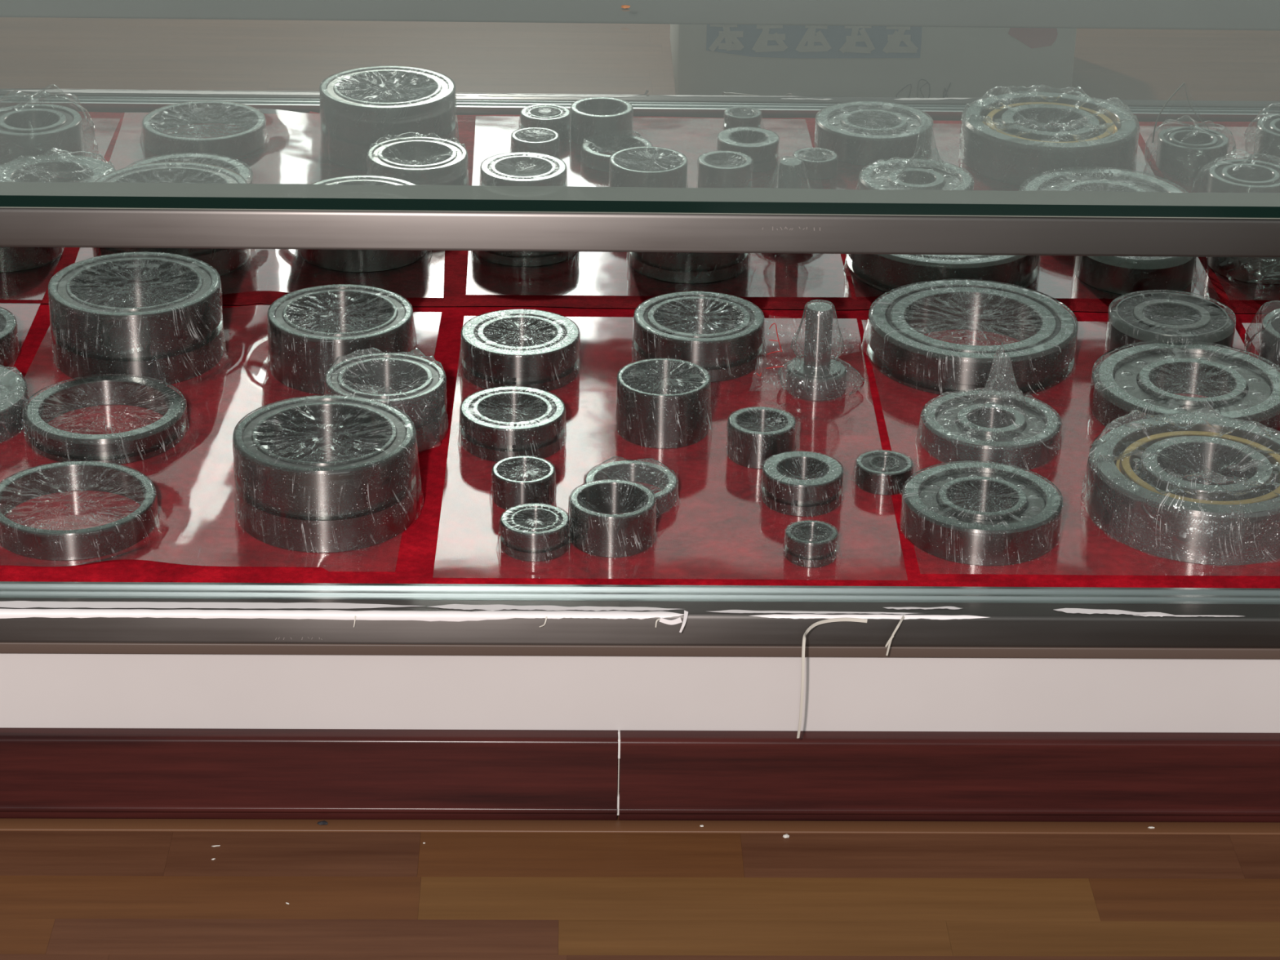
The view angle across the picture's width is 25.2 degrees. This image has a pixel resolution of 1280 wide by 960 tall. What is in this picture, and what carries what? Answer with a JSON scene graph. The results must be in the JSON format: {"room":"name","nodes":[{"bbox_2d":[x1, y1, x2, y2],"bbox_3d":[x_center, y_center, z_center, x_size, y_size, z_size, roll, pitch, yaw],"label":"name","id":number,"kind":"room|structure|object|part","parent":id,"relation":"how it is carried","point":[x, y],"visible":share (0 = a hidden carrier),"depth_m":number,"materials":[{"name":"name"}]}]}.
{"room":"shop","nodes":[
{"label":"shop","id":0,"kind":"room"},
{"bbox_2d":[0,815,1279,959],"bbox_3d":[-0.013,0.574,1.451,6.000,0.050,7.500,0,26,-2],"label":"floor","id":1,"kind":"structure","parent":0,"point":[64,895],"depth_m":1.98,"materials":[{"name":"laminate"}]},
{"bbox_2d":[0,0,1279,786],"bbox_3d":[-0.032,-0.142,2.338,2.524,0.454,0.875,0,26,-2],"label":"display case","id":2,"kind":"object","parent":1,"relation":"on","point":[1085,155],"depth_m":2.39,"materials":[{"name":"white metal"}]},
{"bbox_2d":[0,303,261,582],"bbox_3d":[-0.802,-0.039,2.260,0.954,0.006,0.521,0,26,-2],"label":"cloth","id":3,"kind":"object","parent":2,"relation":"on","point":[184,482],"visible":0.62,"depth_m":2.21,"materials":[{"name":"red fabric"}]},
{"bbox_2d":[46,366,225,566],"bbox_3d":[-0.340,-0.045,2.273,0.346,0.009,0.482,0,26,-2],"label":"plastic sheet","id":4,"kind":"object","parent":3,"relation":"on","point":[117,556],"visible":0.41,"depth_m":2.08,"materials":[{"name":"plastic"}]},
{"bbox_2d":[0,460,158,560],"bbox_3d":[-0.420,0.022,2.118,0.128,0.023,0.127,0,26,-2],"label":"bearing","id":5,"kind":"object","parent":4,"relation":"on","point":[117,535],"visible":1,"depth_m":2.11,"materials":[{"name":"silver metal"}]},
{"bbox_2d":[22,373,189,464],"bbox_3d":[-0.422,-0.048,2.260,0.130,0.023,0.131,0,26,-2],"label":"bearing","id":6,"kind":"object","parent":4,"relation":"on","point":[153,439],"visible":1,"depth_m":2.25,"materials":[{"name":"silver metal"}]},
{"bbox_2d":[48,251,226,385],"bbox_3d":[-0.418,-0.135,2.389,0.146,0.066,0.144,0,26,-2],"label":"bearing","id":7,"kind":"object","parent":4,"relation":"on","point":[155,315],"visible":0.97,"depth_m":2.35,"materials":[{"name":"silver metal"}]},
{"bbox_2d":[232,395,423,552],"bbox_3d":[-0.232,-0.006,2.132,0.140,0.067,0.137,0,26,-2],"label":"bearing","id":8,"kind":"object","parent":4,"relation":"on","point":[317,473],"visible":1,"depth_m":2.10,"materials":[{"name":"silver metal"}]},
{"bbox_2d":[266,284,419,395],"bbox_3d":[-0.246,-0.117,2.377,0.126,0.051,0.125,0,26,-2],"label":"bearing","id":9,"kind":"object","parent":4,"relation":"on","point":[308,329],"visible":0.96,"depth_m":2.35,"materials":[{"name":"silver metal"}]},
{"bbox_2d":[324,347,448,452],"bbox_3d":[-0.202,-0.063,2.264,0.100,0.055,0.101,0,26,-2],"label":"bearing","id":10,"kind":"object","parent":4,"relation":"on","point":[415,385],"visible":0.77,"depth_m":2.26,"materials":[{"name":"silver metal"}]},
{"bbox_3d":[-0.704,-0.048,2.275,0.374,0.001,0.484,0,26,-2],"label":"plastic sheet","id":11,"kind":"object","parent":3,"relation":"on","visible":0},
{"bbox_2d":[0,306,20,368],"bbox_3d":[-0.572,-0.116,2.387,0.107,0.028,0.108,0,26,-2],"label":"bearing","id":12,"kind":"object","parent":11,"relation":"on","point":[9,342],"visible":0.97,"depth_m":2.38,"materials":[{"name":"silver metal"}]},
{"bbox_2d":[0,364,30,443],"bbox_3d":[-0.547,-0.062,2.271,0.126,0.035,0.127,0,26,-2],"label":"bearing","id":13,"kind":"object","parent":11,"relation":"on","point":[14,392],"visible":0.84,"depth_m":2.26,"materials":[{"name":"silver metal"}]},
{"bbox_2d":[621,4,630,8],"bbox_3d":[-0.012,-0.381,2.306,0.006,0.003,0.005,20,32,34],"label":"crumb","id":14,"kind":"object","parent":2,"relation":"on","point":[622,6],"visible":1,"depth_m":2.31,"materials":[{"name":"brown food"}]},
{"bbox_2d":[0,727,1279,822],"bbox_3d":[-0.026,0.212,2.055,2.600,0.068,0.017,0,26,-2],"label":"baseboard","id":15,"kind":"structure","parent":2,"relation":"attached to","point":[71,773],"depth_m":2.05,"materials":[{"name":"red wood"}]},
{"bbox_3d":[-0.021,-0.175,1.944,2.500,0.028,0.046,0,26,-2],"label":"rail","id":16,"kind":"part","parent":2,"relation":"part of","materials":[{"name":"silver metal"}]},
{"bbox_3d":[-0.032,-0.404,2.412,2.500,0.031,0.041,0,26,-2],"label":"rail","id":17,"kind":"part","parent":2,"relation":"part of","materials":[{"name":"grey metal"}]},
{"bbox_3d":[-0.034,-0.264,2.462,2.500,0.266,0.006,0,26,-2],"label":"mirror panel","id":18,"kind":"part","parent":2,"relation":"part of","materials":[{"name":"silver metal"}]},
{"bbox_3d":[-0.029,-0.359,2.274,2.500,0.008,0.801,0,26,-2],"label":"glass","id":19,"kind":"part","parent":2,"relation":"part of","materials":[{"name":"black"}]},
{"bbox_3d":[-0.026,0.173,2.053,2.500,0.139,0.014,0,26,-2],"label":"panel","id":20,"kind":"part","parent":2,"relation":"part of","materials":[{"name":"white laminate"}]},
{"bbox_3d":[-0.025,0.101,2.017,2.500,0.026,0.022,0,26,-2],"label":"rail","id":21,"kind":"part","parent":2,"relation":"part of","materials":[{"name":"silver metal"}]},
{"bbox_2d":[191,304,1279,588],"bbox_3d":[0.446,-0.032,2.293,1.542,0.007,0.521,0,26,-2],"label":"cloth","id":22,"kind":"object","parent":2,"relation":"on","point":[720,531],"visible":0.4,"depth_m":2.18,"materials":[{"name":"red fabric"}]},
{"bbox_3d":[0.020,-0.035,2.277,0.348,0.001,0.483,0,26,-2],"label":"plastic sheet","id":23,"kind":"object","parent":22,"relation":"on","visible":0},
{"bbox_2d":[457,386,566,462],"bbox_3d":[-0.101,-0.044,2.257,0.086,0.030,0.088,0,26,-2],"label":"bearing","id":24,"kind":"object","parent":23,"relation":"on","point":[496,424],"visible":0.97,"depth_m":2.24,"materials":[{"name":"silver metal"}]},
{"bbox_2d":[459,308,580,391],"bbox_3d":[-0.100,-0.107,2.379,0.101,0.036,0.101,0,26,-2],"label":"bearing","id":25,"kind":"object","parent":23,"relation":"on","point":[536,348],"visible":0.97,"depth_m":2.35,"materials":[{"name":"silver metal"}]},
{"bbox_2d":[489,455,556,510],"bbox_3d":[-0.088,0.003,2.167,0.051,0.026,0.050,0,26,-2],"label":"bearing","id":26,"kind":"object","parent":23,"relation":"on","point":[517,480],"visible":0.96,"depth_m":2.16,"materials":[{"name":"silver metal"}]},
{"bbox_2d":[495,502,571,561],"bbox_3d":[-0.077,0.038,2.098,0.053,0.024,0.053,23,34,37],"label":"bearing","id":27,"kind":"object","parent":23,"relation":"on","point":[530,532],"visible":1,"depth_m":2.08,"materials":[{"name":"silver metal"}]},
{"bbox_2d":[568,479,657,557],"bbox_3d":[-0.021,0.028,2.109,0.068,0.034,0.068,0,26,-2],"label":"bearing","id":28,"kind":"object","parent":23,"relation":"on","point":[610,518],"visible":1,"depth_m":2.09,"materials":[{"name":"silver metal"}]},
{"bbox_2d":[583,456,679,515],"bbox_3d":[-0.007,0.004,2.172,0.075,0.022,0.077,0,26,-2],"label":"bearing","id":29,"kind":"object","parent":23,"relation":"on","point":[651,473],"visible":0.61,"depth_m":2.19,"materials":[{"name":"silver metal"}]},
{"bbox_2d":[614,358,712,448],"bbox_3d":[0.019,-0.062,2.279,0.078,0.046,0.077,0,26,-2],"label":"bearing","id":30,"kind":"object","parent":23,"relation":"on","point":[661,403],"visible":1,"depth_m":2.26,"materials":[{"name":"silver metal"}]},
{"bbox_2d":[631,291,766,382],"bbox_3d":[0.050,-0.121,2.411,0.113,0.038,0.113,0,26,-2],"label":"bearing","id":31,"kind":"object","parent":23,"relation":"on","point":[722,334],"visible":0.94,"depth_m":2.39,"materials":[{"name":"silver metal"}]},
{"bbox_2d":[725,406,796,469],"bbox_3d":[0.095,-0.033,2.242,0.055,0.031,0.056,0,26,-2],"label":"bearing","id":32,"kind":"object","parent":23,"relation":"on","point":[755,434],"visible":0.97,"depth_m":2.23,"materials":[{"name":"silver metal"}]},
{"bbox_2d":[759,450,844,516],"bbox_3d":[0.123,0.002,2.176,0.065,0.027,0.067,0,26,-2],"label":"bearing","id":33,"kind":"object","parent":23,"relation":"on","point":[806,483],"visible":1,"depth_m":2.16,"materials":[{"name":"silver metal"}]},
{"bbox_2d":[755,299,864,400],"bbox_3d":[0.141,-0.111,2.350,0.088,0.077,0.065,9,27,15],"label":"roller","id":34,"kind":"object","parent":23,"relation":"on","point":[815,376],"visible":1,"depth_m":2.34,"materials":[{"name":"silver metal"}]},
{"bbox_2d":[792,357,840,377],"bbox_3d":[0.145,-0.093,2.355,0.040,0.002,0.040,2,26,1],"label":"bearing","id":35,"kind":"object","parent":34,"relation":"in","point":[803,367],"depth_m":2.34,"materials":[{"name":"silver metal"}]},
{"bbox_2d":[783,519,843,567],"bbox_3d":[0.127,0.046,2.092,0.044,0.021,0.041,0,26,-2],"label":"bearing","id":36,"kind":"object","parent":23,"relation":"on","point":[808,544],"visible":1,"depth_m":2.08,"materials":[{"name":"silver metal"}]},
{"bbox_2d":[850,449,913,495],"bbox_3d":[0.186,-0.006,2.204,0.048,0.019,0.046,0,26,-2],"label":"bearing","id":37,"kind":"object","parent":23,"relation":"on","point":[886,473],"visible":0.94,"depth_m":2.19,"materials":[{"name":"silver metal"}]},
{"bbox_3d":[0.360,-0.035,2.289,0.325,0.001,0.471,0,26,-2],"label":"plastic sheet","id":38,"kind":"object","parent":22,"relation":"on","visible":0},
{"bbox_2d":[861,279,1078,395],"bbox_3d":[0.279,-0.121,2.421,0.180,0.037,0.178,0,26,-2],"label":"bearing","id":39,"kind":"object","parent":38,"relation":"on","point":[898,346],"visible":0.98,"depth_m":2.39,"materials":[{"name":"silver metal"}]},
{"bbox_2d":[899,460,1063,565],"bbox_3d":[0.254,0.024,2.133,0.120,0.029,0.120,0,26,-2],"label":"bearing","id":40,"kind":"object","parent":38,"relation":"on","point":[978,513],"visible":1,"depth_m":2.11,"materials":[{"name":"silver metal"}]},
{"bbox_2d":[915,342,1062,470],"bbox_3d":[0.277,-0.067,2.256,0.115,0.084,0.114,0,26,-2],"label":"bearing","id":41,"kind":"object","parent":38,"relation":"on","point":[1014,429],"visible":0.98,"depth_m":2.25,"materials":[{"name":"silver metal"}]},
{"bbox_2d":[1105,289,1235,355],"bbox_3d":[0.453,-0.126,2.442,0.110,0.034,0.109,0,26,-2],"label":"bearing","id":42,"kind":"object","parent":38,"relation":"on","point":[1165,317],"visible":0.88,"depth_m":2.43,"materials":[{"name":"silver metal"}]},
{"bbox_2d":[1080,404,1279,565],"bbox_3d":[0.426,0.000,2.161,0.178,0.054,0.180,0,26,-2],"label":"bearing","id":43,"kind":"object","parent":38,"relation":"on","point":[1192,489],"visible":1,"depth_m":2.13,"materials":[{"name":"silver metal"}]},
{"bbox_2d":[1088,340,1279,433],"bbox_3d":[0.447,-0.069,2.330,0.164,0.029,0.163,0,26,-2],"label":"bearing","id":44,"kind":"object","parent":38,"relation":"on","point":[1144,378],"visible":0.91,"depth_m":2.33,"materials":[{"name":"silver metal"}]},
{"bbox_3d":[0.700,-0.033,2.299,0.338,0.001,0.470,0,26,-2],"label":"plastic sheet","id":45,"kind":"object","parent":22,"relation":"on","visible":0},
{"bbox_2d":[1244,300,1279,373],"bbox_3d":[0.571,-0.123,2.421,0.119,0.051,0.124,0,26,-2],"label":"bearing","id":46,"kind":"object","parent":45,"relation":"on","point":[1269,343],"visible":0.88,"depth_m":2.41,"materials":[{"name":"silver metal"}]},
{"bbox_2d":[0,817,1279,835],"bbox_3d":[-0.027,0.250,2.057,2.600,0.004,0.015,0,26,-2],"label":"trim","id":47,"kind":"structure","parent":1,"relation":"on","point":[6,824],"depth_m":2.06,"materials":[{"name":"brown wood"}]},
{"bbox_2d":[316,820,327,825],"bbox_3d":[-0.227,0.245,2.051,0.008,0.002,0.004,0,26,-2],"label":"chip","id":48,"kind":"object","parent":47,"relation":"on","point":[321,823],"visible":1,"depth_m":2.05,"materials":[{"name":"black"}]},
{"bbox_2d":[782,834,789,838],"bbox_3d":[0.104,0.254,2.048,0.004,0.002,0.004,16,30,28],"label":"paper fleck","id":49,"kind":"object","parent":1,"relation":"on","point":[785,836],"visible":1,"depth_m":2.05,"materials":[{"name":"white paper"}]}
]}

